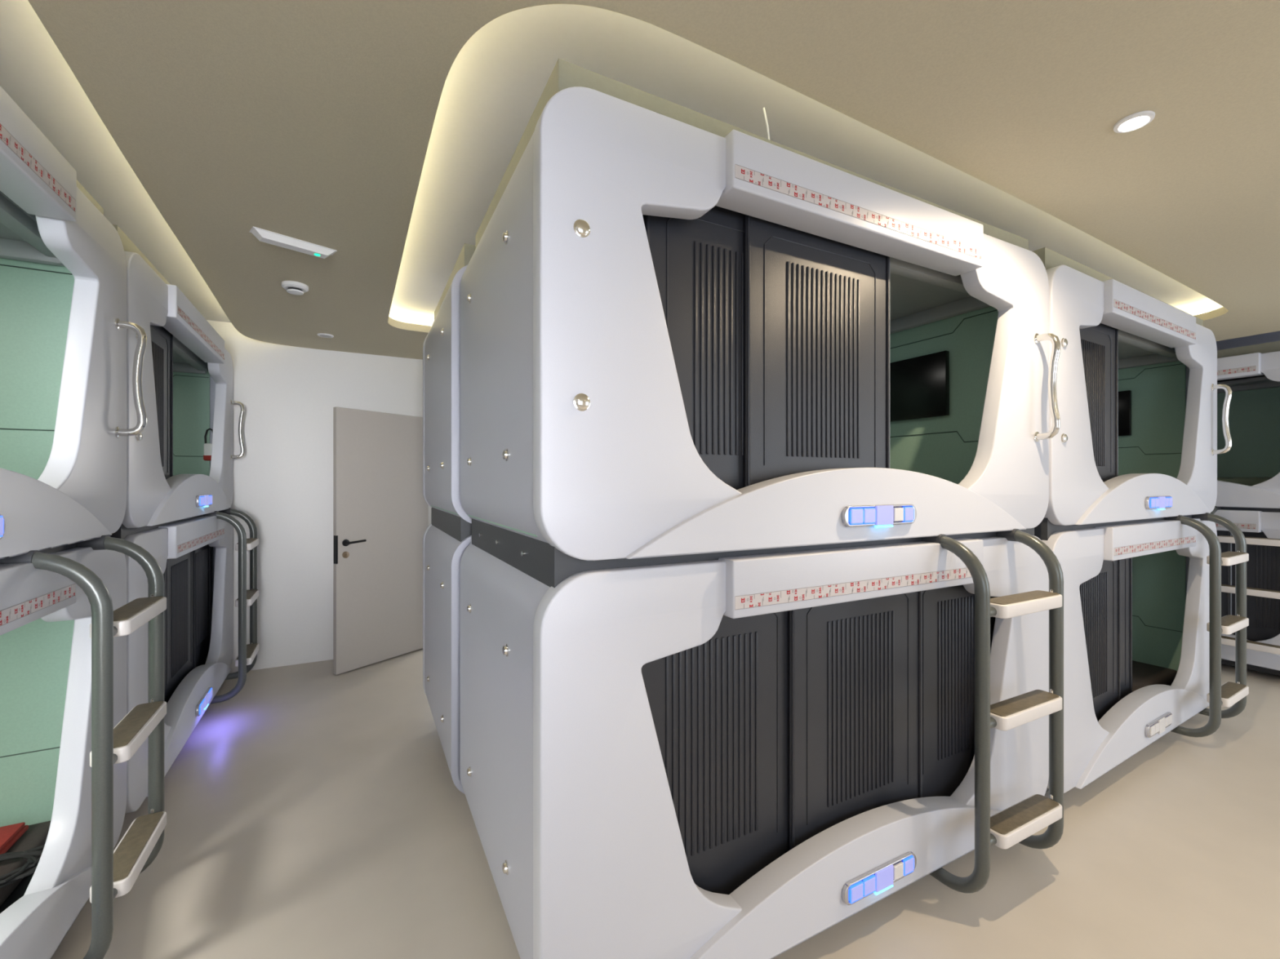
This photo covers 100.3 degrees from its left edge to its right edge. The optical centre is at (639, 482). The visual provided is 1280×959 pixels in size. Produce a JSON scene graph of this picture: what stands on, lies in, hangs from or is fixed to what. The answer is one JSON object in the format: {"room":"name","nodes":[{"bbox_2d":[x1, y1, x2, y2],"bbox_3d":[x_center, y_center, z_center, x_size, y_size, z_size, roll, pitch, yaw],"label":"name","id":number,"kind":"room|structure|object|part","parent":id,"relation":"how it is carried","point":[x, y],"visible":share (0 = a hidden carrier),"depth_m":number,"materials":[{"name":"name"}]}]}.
{"room":"capsule hotel","nodes":[
{"label":"capsule hotel","id":0,"kind":"room"},
{"bbox_2d":[206,320,431,673],"bbox_3d":[-0.090,0.040,5.657,9.200,2.800,0.100,0,0,-28],"label":"wall","id":1,"kind":"structure","parent":0,"point":[283,478],"depth_m":4.22,"materials":[{"name":"white paint"}]},
{"bbox_2d":[333,406,428,675],"bbox_3d":[-2.039,0.434,4.293,0.094,1.988,0.805,0,0,31],"label":"door","id":2,"kind":"structure","parent":1,"relation":"in","point":[380,509],"depth_m":4.22,"materials":[{"name":"beige paint"}]},
{"bbox_3d":[-2.259,0.500,3.964,0.033,0.210,0.014,0,0,31],"label":"latch plate","id":3,"kind":"part","parent":2,"relation":"part of","materials":[{"name":"black metal"}]},
{"bbox_3d":[-2.164,0.455,4.044,0.053,0.052,0.156,0,0,31],"label":"handle","id":4,"kind":"part","parent":2,"relation":"part of","materials":[{"name":"black metal"}]},
{"bbox_2d":[27,0,1279,359],"bbox_3d":[2.280,-1.095,2.524,7.915,0.050,7.650,0,0,-28],"label":"ceiling","id":5,"kind":"structure","parent":0,"point":[309,121],"depth_m":1.54,"materials":[{"name":"beige paint"}]},
{"bbox_2d":[248,226,337,258],"bbox_3d":[-1.532,-1.054,2.369,0.068,0.034,0.320,0,0,43],"label":"recessed light","id":6,"kind":"object","parent":5,"relation":"in","point":[262,235],"visible":1,"depth_m":2.35,"materials":[{"name":"white plastic"}]},
{"bbox_2d":[281,280,308,295],"bbox_3d":[-1.869,-1.048,2.893,0.124,0.045,0.124,0,0,-28],"label":"smoke detector","id":7,"kind":"object","parent":5,"relation":"attached to","point":[292,287],"visible":1,"depth_m":2.86,"materials":[{"name":"white plastic"}]},
{"bbox_2d":[317,333,333,337],"bbox_3d":[-2.287,-1.065,3.882,0.104,0.010,0.104,0,0,-28],"label":"cap","id":8,"kind":"object","parent":5,"relation":"attached to","point":[321,335],"visible":1,"depth_m":3.86,"materials":[{"name":"white plastic"}]},
{"bbox_2d":[0,0,1279,350],"bbox_3d":[1.712,-1.302,2.226,9.200,0.195,7.650,0,0,-28],"label":"cove lighting","id":9,"kind":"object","parent":5,"relation":"attached to","point":[492,89],"depth_m":1.84,"materials":[{"name":"beige paint"}]},
{"bbox_2d":[388,302,1222,326],"bbox_3d":[1.040,-1.163,3.521,5.065,0.085,3.371,0,0,-28],"label":"trim","id":10,"kind":"structure","parent":5,"relation":"attached to","point":[1208,307],"depth_m":3.79,"materials":[{"name":"white paint"}]},
{"bbox_2d":[1113,110,1155,133],"bbox_3d":[1.463,-1.065,1.581,0.092,0.008,0.092,0,0,-28],"label":"recessed light","id":11,"kind":"object","parent":5,"relation":"in","point":[1138,120],"visible":1,"depth_m":1.57,"materials":[{"name":"white plastic"}]},
{"bbox_2d":[50,648,1279,958],"bbox_3d":[1.224,1.490,3.155,9.400,0.100,9.950,0,0,-28],"label":"floor","id":12,"kind":"structure","parent":0,"point":[313,812],"depth_m":2.05,"materials":[{"name":"beige plastic"}]},
{"bbox_2d":[38,180,110,553],"bbox_3d":[-1.964,0.209,0.838,1.059,2.462,2.108,0,0,-28],"label":"steel frame","id":13,"kind":"object","parent":12,"relation":"on","point":[79,185],"visible":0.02,"depth_m":1.80,"materials":[{"name":"black metal"}]},
{"bbox_2d":[0,546,126,958],"bbox_3d":[-1.947,0.778,0.852,1.160,1.136,2.190,0,0,-28],"label":"pod","id":14,"kind":"object","parent":13,"relation":"on","point":[46,616],"depth_m":1.77,"materials":[{"name":"white plastic"}]},
{"bbox_2d":[0,822,28,854],"bbox_3d":[-2.162,1.192,1.666,0.240,0.034,0.320,0,0,-28],"label":"folded blanket","id":15,"kind":"object","parent":14,"relation":"on","point":[10,834],"visible":0.94,"depth_m":1.79,"materials":[{"name":"red fabric"}]},
{"bbox_3d":[-1.973,1.294,0.838,1.000,0.015,2.106,0,0,-28],"label":"board","id":16,"kind":"part","parent":14,"relation":"part of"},
{"bbox_3d":[-1.969,1.189,1.628,0.265,0.033,0.190,0,0,-28],"label":"cable coil","id":17,"kind":"part","parent":14,"relation":"part of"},
{"bbox_3d":[-2.008,1.251,0.819,0.900,0.070,2.070,0,0,-28],"label":"mattress","id":18,"kind":"part","parent":14,"relation":"part of","materials":[{"name":"black fabric"}]},
{"bbox_3d":[-1.490,1.228,1.098,0.084,0.234,1.760,0,0,-28],"label":"arch panel","id":19,"kind":"part","parent":14,"relation":"part of","materials":[{"name":"white plastic"}]},
{"bbox_3d":[-1.499,0.781,1.093,0.064,1.130,2.190,0,0,-28],"label":"panel","id":20,"kind":"part","parent":14,"relation":"part of","materials":[{"name":"white plastic"}]},
{"bbox_2d":[0,85,146,559],"bbox_3d":[-1.927,-0.380,0.863,1.204,1.136,2.190,0,0,-28],"label":"pod","id":21,"kind":"object","parent":13,"relation":"attached to","point":[64,325],"visible":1,"depth_m":1.82,"materials":[{"name":"white plastic"}]},
{"bbox_3d":[-1.454,0.105,1.134,0.014,0.066,0.340,0,0,-28],"label":"control panel","id":22,"kind":"part","parent":21,"relation":"part of","materials":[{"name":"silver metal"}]},
{"bbox_3d":[-1.490,0.070,1.098,0.084,0.234,1.760,0,0,-28],"label":"arch panel","id":23,"kind":"part","parent":21,"relation":"part of","materials":[{"name":"white plastic"}]},
{"bbox_3d":[-1.499,-0.377,1.093,0.064,1.130,2.190,0,0,-28],"label":"panel","id":24,"kind":"part","parent":21,"relation":"part of","materials":[{"name":"white plastic"}]},
{"bbox_3d":[-1.905,-0.387,2.001,0.086,0.443,0.042,0,0,-28],"label":"handle","id":25,"kind":"part","parent":21,"relation":"part of","materials":[{"name":"silver metal"}]},
{"bbox_2d":[0,535,166,958],"bbox_3d":[-1.706,0.785,1.623,0.325,1.209,0.509,0,0,-28],"label":"ladder","id":26,"kind":"object","parent":13,"relation":"attached to","point":[114,873],"visible":0.99,"depth_m":1.52,"materials":[{"name":"grey metal"}]},
{"bbox_3d":[-1.605,0.786,1.416,0.306,1.206,0.043,0,0,-28],"label":"rail","id":27,"kind":"part","parent":26,"relation":"part of","materials":[{"name":"grey metal"}]},
{"bbox_3d":[-1.823,0.786,1.821,0.306,1.206,0.043,0,0,-28],"label":"rail","id":28,"kind":"part","parent":26,"relation":"part of","materials":[{"name":"grey metal"}]},
{"bbox_2d":[110,224,218,539],"bbox_3d":[-3.022,0.209,2.780,1.059,2.462,2.108,0,0,-29],"label":"steel frame","id":29,"kind":"object","parent":12,"relation":"on","point":[122,532],"visible":0.02,"depth_m":2.25,"materials":[{"name":"black metal"}]},
{"bbox_2d":[124,515,233,813],"bbox_3d":[-3.004,0.778,2.794,1.160,1.136,2.190,0,0,-29],"label":"pod","id":30,"kind":"object","parent":29,"relation":"attached to","point":[194,557],"visible":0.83,"depth_m":2.97,"materials":[{"name":"white plastic"}]},
{"bbox_3d":[-2.648,0.798,3.069,0.018,0.985,0.640,0,0,-29],"label":"sliding panel","id":31,"kind":"part","parent":30,"relation":"part of","materials":[{"name":"plastic"}]},
{"bbox_3d":[-2.550,1.228,3.043,0.084,0.234,1.760,0,0,-29],"label":"arch panel","id":32,"kind":"part","parent":30,"relation":"part of","materials":[{"name":"white plastic"}]},
{"bbox_3d":[-2.514,1.263,3.080,0.014,0.066,0.340,0,0,-29],"label":"control panel","id":33,"kind":"part","parent":30,"relation":"part of","materials":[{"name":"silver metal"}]},
{"bbox_3d":[-2.956,0.798,3.596,0.018,0.985,0.640,0,0,-29],"label":"sliding panel","id":34,"kind":"part","parent":30,"relation":"part of","materials":[{"name":"plastic"}]},
{"bbox_2d":[122,250,244,528],"bbox_3d":[-2.985,-0.380,2.805,1.204,1.136,2.190,0,0,-29],"label":"pod","id":35,"kind":"object","parent":29,"relation":"attached to","point":[188,371],"visible":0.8,"depth_m":2.85,"materials":[{"name":"white plastic"}]},
{"bbox_3d":[-2.415,-0.359,2.643,0.018,0.985,0.640,0,0,-29],"label":"sliding panel","id":36,"kind":"part","parent":35,"relation":"part of","materials":[{"name":"plastic"}]},
{"bbox_3d":[-2.550,0.070,3.043,0.084,0.234,1.760,0,0,-29],"label":"arch panel","id":37,"kind":"part","parent":35,"relation":"part of","materials":[{"name":"white plastic"}]},
{"bbox_3d":[-2.514,0.105,3.080,0.014,0.066,0.340,0,0,-29],"label":"control panel","id":38,"kind":"part","parent":35,"relation":"part of","materials":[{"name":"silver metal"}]},
{"bbox_2d":[203,428,213,460],"bbox_3d":[-3.095,-0.273,3.841,0.080,0.235,0.042,0,0,2],"label":"shoulder bag","id":39,"kind":"object","parent":35,"relation":"hanging from","point":[207,446],"visible":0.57,"depth_m":3.82,"materials":[{"name":"white fabric"}]},
{"bbox_3d":[-2.971,-0.387,3.943,0.086,0.443,0.042,0,0,-29],"label":"handle","id":40,"kind":"part","parent":35,"relation":"part of","materials":[{"name":"silver metal"}]},
{"bbox_2d":[203,507,259,704],"bbox_3d":[-2.769,0.785,3.567,0.325,1.209,0.509,0,0,-29],"label":"ladder","id":41,"kind":"object","parent":29,"relation":"attached to","point":[246,658],"visible":0.89,"depth_m":3.43,"materials":[{"name":"grey metal"}]},
{"bbox_3d":[-2.667,0.786,3.361,0.306,1.206,0.043,0,0,-29],"label":"rail","id":42,"kind":"part","parent":41,"relation":"part of","materials":[{"name":"grey metal"}]},
{"bbox_3d":[-2.888,0.786,3.764,0.306,1.206,0.043,0,0,-29],"label":"rail","id":43,"kind":"part","parent":41,"relation":"part of","materials":[{"name":"grey metal"}]},
{"bbox_2d":[431,243,475,542],"bbox_3d":[-0.076,0.209,3.232,2.108,2.462,1.059,0,0,-28],"label":"steel frame","id":44,"kind":"object","parent":12,"relation":"on","point":[456,527],"visible":0.02,"depth_m":2.45,"materials":[{"name":"black metal"}]},
{"bbox_2d":[422,524,471,794],"bbox_3d":[-0.094,0.778,3.248,2.199,1.136,1.160,0,0,-28],"label":"pod","id":45,"kind":"object","parent":44,"relation":"on","point":[442,553],"visible":0.07,"depth_m":2.46,"materials":[{"name":"white plastic"},{"name":"smoked dark plastic"},{"name":"chrome metal"}]},
{"bbox_3d":[-0.327,0.781,3.700,2.190,1.130,0.064,0,0,-28],"label":"panel","id":46,"kind":"part","parent":45,"relation":"part of","materials":[{"name":"grey plastic"}]},
{"bbox_2d":[422,265,471,523],"bbox_3d":[-0.104,-0.380,3.265,2.202,1.136,1.211,0,0,-28],"label":"pod","id":47,"kind":"object","parent":44,"relation":"attached to","point":[442,344],"visible":0.11,"depth_m":2.43,"materials":[{"name":"white plastic"},{"name":"smoked dark plastic"},{"name":"chrome metal"}]},
{"bbox_3d":[-0.327,-0.377,3.700,2.190,1.130,0.064,0,0,-28],"label":"panel","id":48,"kind":"part","parent":47,"relation":"part of","materials":[{"name":"grey plastic"}]},
{"bbox_2d":[471,58,1034,587],"bbox_3d":[0.478,0.209,2.219,2.108,2.462,1.059,0,0,-28],"label":"steel frame","id":49,"kind":"object","parent":12,"relation":"on","point":[542,562],"visible":0.12,"depth_m":1.47,"materials":[{"name":"black metal"}]},
{"bbox_2d":[460,535,1048,958],"bbox_3d":[0.488,0.778,2.199,2.199,1.136,1.160,0,0,-28],"label":"pod","id":50,"kind":"object","parent":49,"relation":"on","point":[738,757],"visible":0.88,"depth_m":1.59,"materials":[{"name":"white plastic"}]},
{"bbox_3d":[0.213,0.798,1.572,0.640,0.985,0.018,0,0,-28],"label":"sliding panel","id":51,"kind":"part","parent":50,"relation":"part of","materials":[{"name":"plastic"}]},
{"bbox_3d":[0.733,1.228,1.742,1.760,0.234,0.084,0,0,-28],"label":"arch panel","id":52,"kind":"part","parent":50,"relation":"part of","materials":[{"name":"white plastic"}]},
{"bbox_3d":[0.761,0.798,1.840,0.640,0.985,0.018,0,0,-28],"label":"sliding panel","id":53,"kind":"part","parent":50,"relation":"part of","materials":[{"name":"plastic"}]},
{"bbox_3d":[0.769,1.263,1.706,0.340,0.066,0.014,0,0,-28],"label":"control panel","id":54,"kind":"part","parent":50,"relation":"part of","materials":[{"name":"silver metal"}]},
{"bbox_3d":[1.293,0.798,2.139,0.640,0.985,0.018,0,0,-28],"label":"sliding panel","id":55,"kind":"part","parent":50,"relation":"part of","materials":[{"name":"plastic"}]},
{"bbox_2d":[460,86,1060,560],"bbox_3d":[0.499,-0.380,2.179,2.199,1.136,1.204,0,0,-28],"label":"pod","id":56,"kind":"object","parent":49,"relation":"on","point":[677,338],"visible":0.99,"depth_m":1.59,"materials":[{"name":"white plastic"},{"name":"smoked dark plastic"},{"name":"chrome metal"}]},
{"bbox_3d":[0.297,-0.359,1.616,0.640,0.985,0.018,0,0,-28],"label":"sliding panel","id":57,"kind":"part","parent":56,"relation":"part of","materials":[{"name":"plastic"}]},
{"bbox_3d":[0.603,-0.359,1.758,0.640,0.985,0.018,0,0,-28],"label":"sliding panel","id":58,"kind":"part","parent":56,"relation":"part of","materials":[{"name":"plastic"}]},
{"bbox_3d":[0.733,0.070,1.742,1.760,0.234,0.084,0,0,-28],"label":"arch panel","id":59,"kind":"part","parent":56,"relation":"part of","materials":[{"name":"white plastic"}]},
{"bbox_3d":[0.769,0.105,1.706,0.340,0.066,0.014,0,0,-28],"label":"control panel","id":60,"kind":"part","parent":56,"relation":"part of","materials":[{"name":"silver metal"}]},
{"bbox_3d":[1.641,-0.387,2.148,0.042,0.443,0.086,0,0,-28],"label":"handle","id":61,"kind":"part","parent":56,"relation":"part of","materials":[{"name":"silver metal"}]},
{"bbox_2d":[762,107,769,139],"bbox_3d":[0.377,-1.065,1.587,0.035,0.087,0.007,0,0,-44],"label":"cable tie","id":62,"kind":"object","parent":49,"relation":"on","point":[763,108],"visible":1,"depth_m":1.59,"materials":[{"name":"white plastic"}]},
{"bbox_2d":[922,528,1063,893],"bbox_3d":[1.261,0.785,1.952,0.509,1.209,0.325,0,0,-28],"label":"ladder","id":63,"kind":"object","parent":49,"relation":"attached to","point":[1016,824],"visible":0.96,"depth_m":1.81,"materials":[{"name":"grey metal"}]},
{"bbox_3d":[1.053,0.786,1.854,0.043,1.206,0.306,0,0,-28],"label":"rail","id":64,"kind":"part","parent":63,"relation":"part of","materials":[{"name":"grey metal"}]},
{"bbox_3d":[1.460,0.786,2.068,0.043,1.206,0.306,0,0,-28],"label":"rail","id":65,"kind":"part","parent":63,"relation":"part of","materials":[{"name":"grey metal"}]},
{"bbox_2d":[1032,247,1203,792],"bbox_3d":[2.391,0.209,3.281,2.108,2.462,1.059,0,0,-30],"label":"steel frame","id":66,"kind":"object","parent":12,"relation":"on","point":[1050,259],"visible":0.02,"depth_m":2.40,"materials":[{"name":"black metal"}]},
{"bbox_2d":[1041,518,1217,793],"bbox_3d":[2.406,0.778,3.264,2.190,1.136,1.160,0,0,-30],"label":"pod","id":67,"kind":"object","parent":66,"relation":"on","point":[1136,595],"visible":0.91,"depth_m":2.77,"materials":[{"name":"white plastic"}]},
{"bbox_3d":[2.255,0.798,2.661,0.640,0.985,0.018,0,0,-30],"label":"sliding panel","id":68,"kind":"part","parent":67,"relation":"part of","materials":[{"name":"plastic"}]},
{"bbox_3d":[2.427,0.798,2.781,0.640,0.985,0.018,0,0,-30],"label":"sliding panel","id":69,"kind":"part","parent":67,"relation":"part of","materials":[{"name":"plastic"}]},
{"bbox_3d":[2.667,1.228,2.816,1.760,0.234,0.084,0,0,-30],"label":"arch panel","id":70,"kind":"part","parent":67,"relation":"part of","materials":[{"name":"white plastic"}]},
{"bbox_3d":[2.371,1.251,3.324,2.070,0.070,0.900,0,0,-30],"label":"mattress","id":71,"kind":"part","parent":67,"relation":"part of","materials":[{"name":"brown fabric"}]},
{"bbox_3d":[2.705,1.263,2.782,0.340,0.066,0.014,0,0,-30],"label":"control panel","id":72,"kind":"part","parent":67,"relation":"part of","materials":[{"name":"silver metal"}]},
{"bbox_2d":[1044,264,1231,525],"bbox_3d":[2.417,-0.380,3.244,2.190,1.136,1.204,0,0,-30],"label":"pod","id":73,"kind":"object","parent":66,"relation":"attached to","point":[1137,386],"visible":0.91,"depth_m":2.77,"materials":[{"name":"white plastic"}]},
{"bbox_3d":[2.229,-0.359,2.645,0.640,0.985,0.018,0,0,-30],"label":"sliding panel","id":74,"kind":"part","parent":73,"relation":"part of","materials":[{"name":"plastic"}]},
{"bbox_3d":[2.667,0.070,2.816,1.760,0.234,0.084,0,0,-30],"label":"arch panel","id":75,"kind":"part","parent":73,"relation":"part of","materials":[{"name":"white plastic"}]},
{"bbox_3d":[2.705,0.105,2.782,0.340,0.066,0.014,0,0,-30],"label":"control panel","id":76,"kind":"part","parent":73,"relation":"part of","materials":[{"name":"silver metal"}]},
{"bbox_3d":[3.556,-0.387,3.262,0.042,0.443,0.086,0,0,-30],"label":"handle","id":77,"kind":"part","parent":73,"relation":"part of","materials":[{"name":"silver metal"}]},
{"bbox_2d":[1164,512,1248,737],"bbox_3d":[3.185,0.785,3.050,0.509,1.209,0.325,0,0,-30],"label":"ladder","id":78,"kind":"object","parent":66,"relation":"attached to","point":[1228,695],"visible":0.96,"depth_m":2.90,"materials":[{"name":"grey metal"}]},
{"bbox_3d":[2.982,0.786,2.942,0.043,1.206,0.306,0,0,-30],"label":"rail","id":79,"kind":"part","parent":78,"relation":"part of","materials":[{"name":"grey metal"}]},
{"bbox_3d":[3.379,0.786,3.174,0.043,1.206,0.306,0,0,-30],"label":"rail","id":80,"kind":"part","parent":78,"relation":"part of","materials":[{"name":"grey metal"}]},
{"bbox_2d":[1217,341,1279,675],"bbox_3d":[4.768,0.209,4.671,1.059,2.462,2.108,0,0,-28],"label":"steel frame","id":81,"kind":"object","parent":12,"relation":"on","point":[1274,346],"visible":0.02,"depth_m":3.98,"materials":[{"name":"black metal"}]},
{"bbox_2d":[1210,506,1279,661],"bbox_3d":[4.501,0.785,3.888,0.325,1.209,0.509,0,0,-28],"label":"ladder","id":82,"kind":"object","parent":81,"relation":"attached to","point":[1268,648],"visible":0.33,"depth_m":3.79,"materials":[{"name":"white metal"}]},
{"bbox_3d":[4.402,0.786,4.096,0.306,1.206,0.043,0,0,-28],"label":"rail","id":83,"kind":"part","parent":82,"relation":"part of","materials":[{"name":"grey metal"}]},
{"bbox_2d":[1213,509,1279,671],"bbox_3d":[4.750,0.778,4.657,1.160,1.136,2.190,0,0,-28],"label":"pod","id":84,"kind":"object","parent":81,"relation":"attached to","point":[1263,566],"visible":0.12,"depth_m":3.96,"materials":[{"name":"white plastic"}]},
{"bbox_3d":[4.389,0.798,4.388,0.018,0.985,0.640,0,0,-28],"label":"sliding panel","id":85,"kind":"part","parent":84,"relation":"part of","materials":[{"name":"plastic"}]},
{"bbox_3d":[4.291,1.228,4.416,0.084,0.234,1.760,0,0,-28],"label":"arch panel","id":86,"kind":"part","parent":84,"relation":"part of","materials":[{"name":"white plastic"}]},
{"bbox_3d":[4.688,0.798,3.856,0.018,0.985,0.640,0,0,-28],"label":"sliding panel","id":87,"kind":"part","parent":84,"relation":"part of","materials":[{"name":"plastic"}]},
{"bbox_3d":[4.300,0.781,4.420,0.064,1.130,2.190,0,0,-28],"label":"panel","id":88,"kind":"part","parent":84,"relation":"part of","materials":[{"name":"white plastic"}]},
{"bbox_2d":[1215,351,1279,508],"bbox_3d":[4.730,-0.380,4.646,1.204,1.136,2.190,0,0,-28],"label":"pod","id":89,"kind":"object","parent":81,"relation":"attached to","point":[1254,414],"visible":0.16,"depth_m":4.58,"materials":[{"name":"white plastic"}]},
{"bbox_2d":[1217,477,1271,485],"bbox_3d":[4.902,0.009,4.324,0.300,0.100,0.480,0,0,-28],"label":"mattress","id":90,"kind":"object","parent":89,"relation":"on","point":[1245,481],"visible":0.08,"depth_m":4.22,"materials":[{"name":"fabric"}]},
{"bbox_3d":[4.291,0.070,4.416,0.084,0.234,1.760,0,0,-28],"label":"arch panel","id":91,"kind":"part","parent":89,"relation":"part of","materials":[{"name":"white plastic"}]}
]}

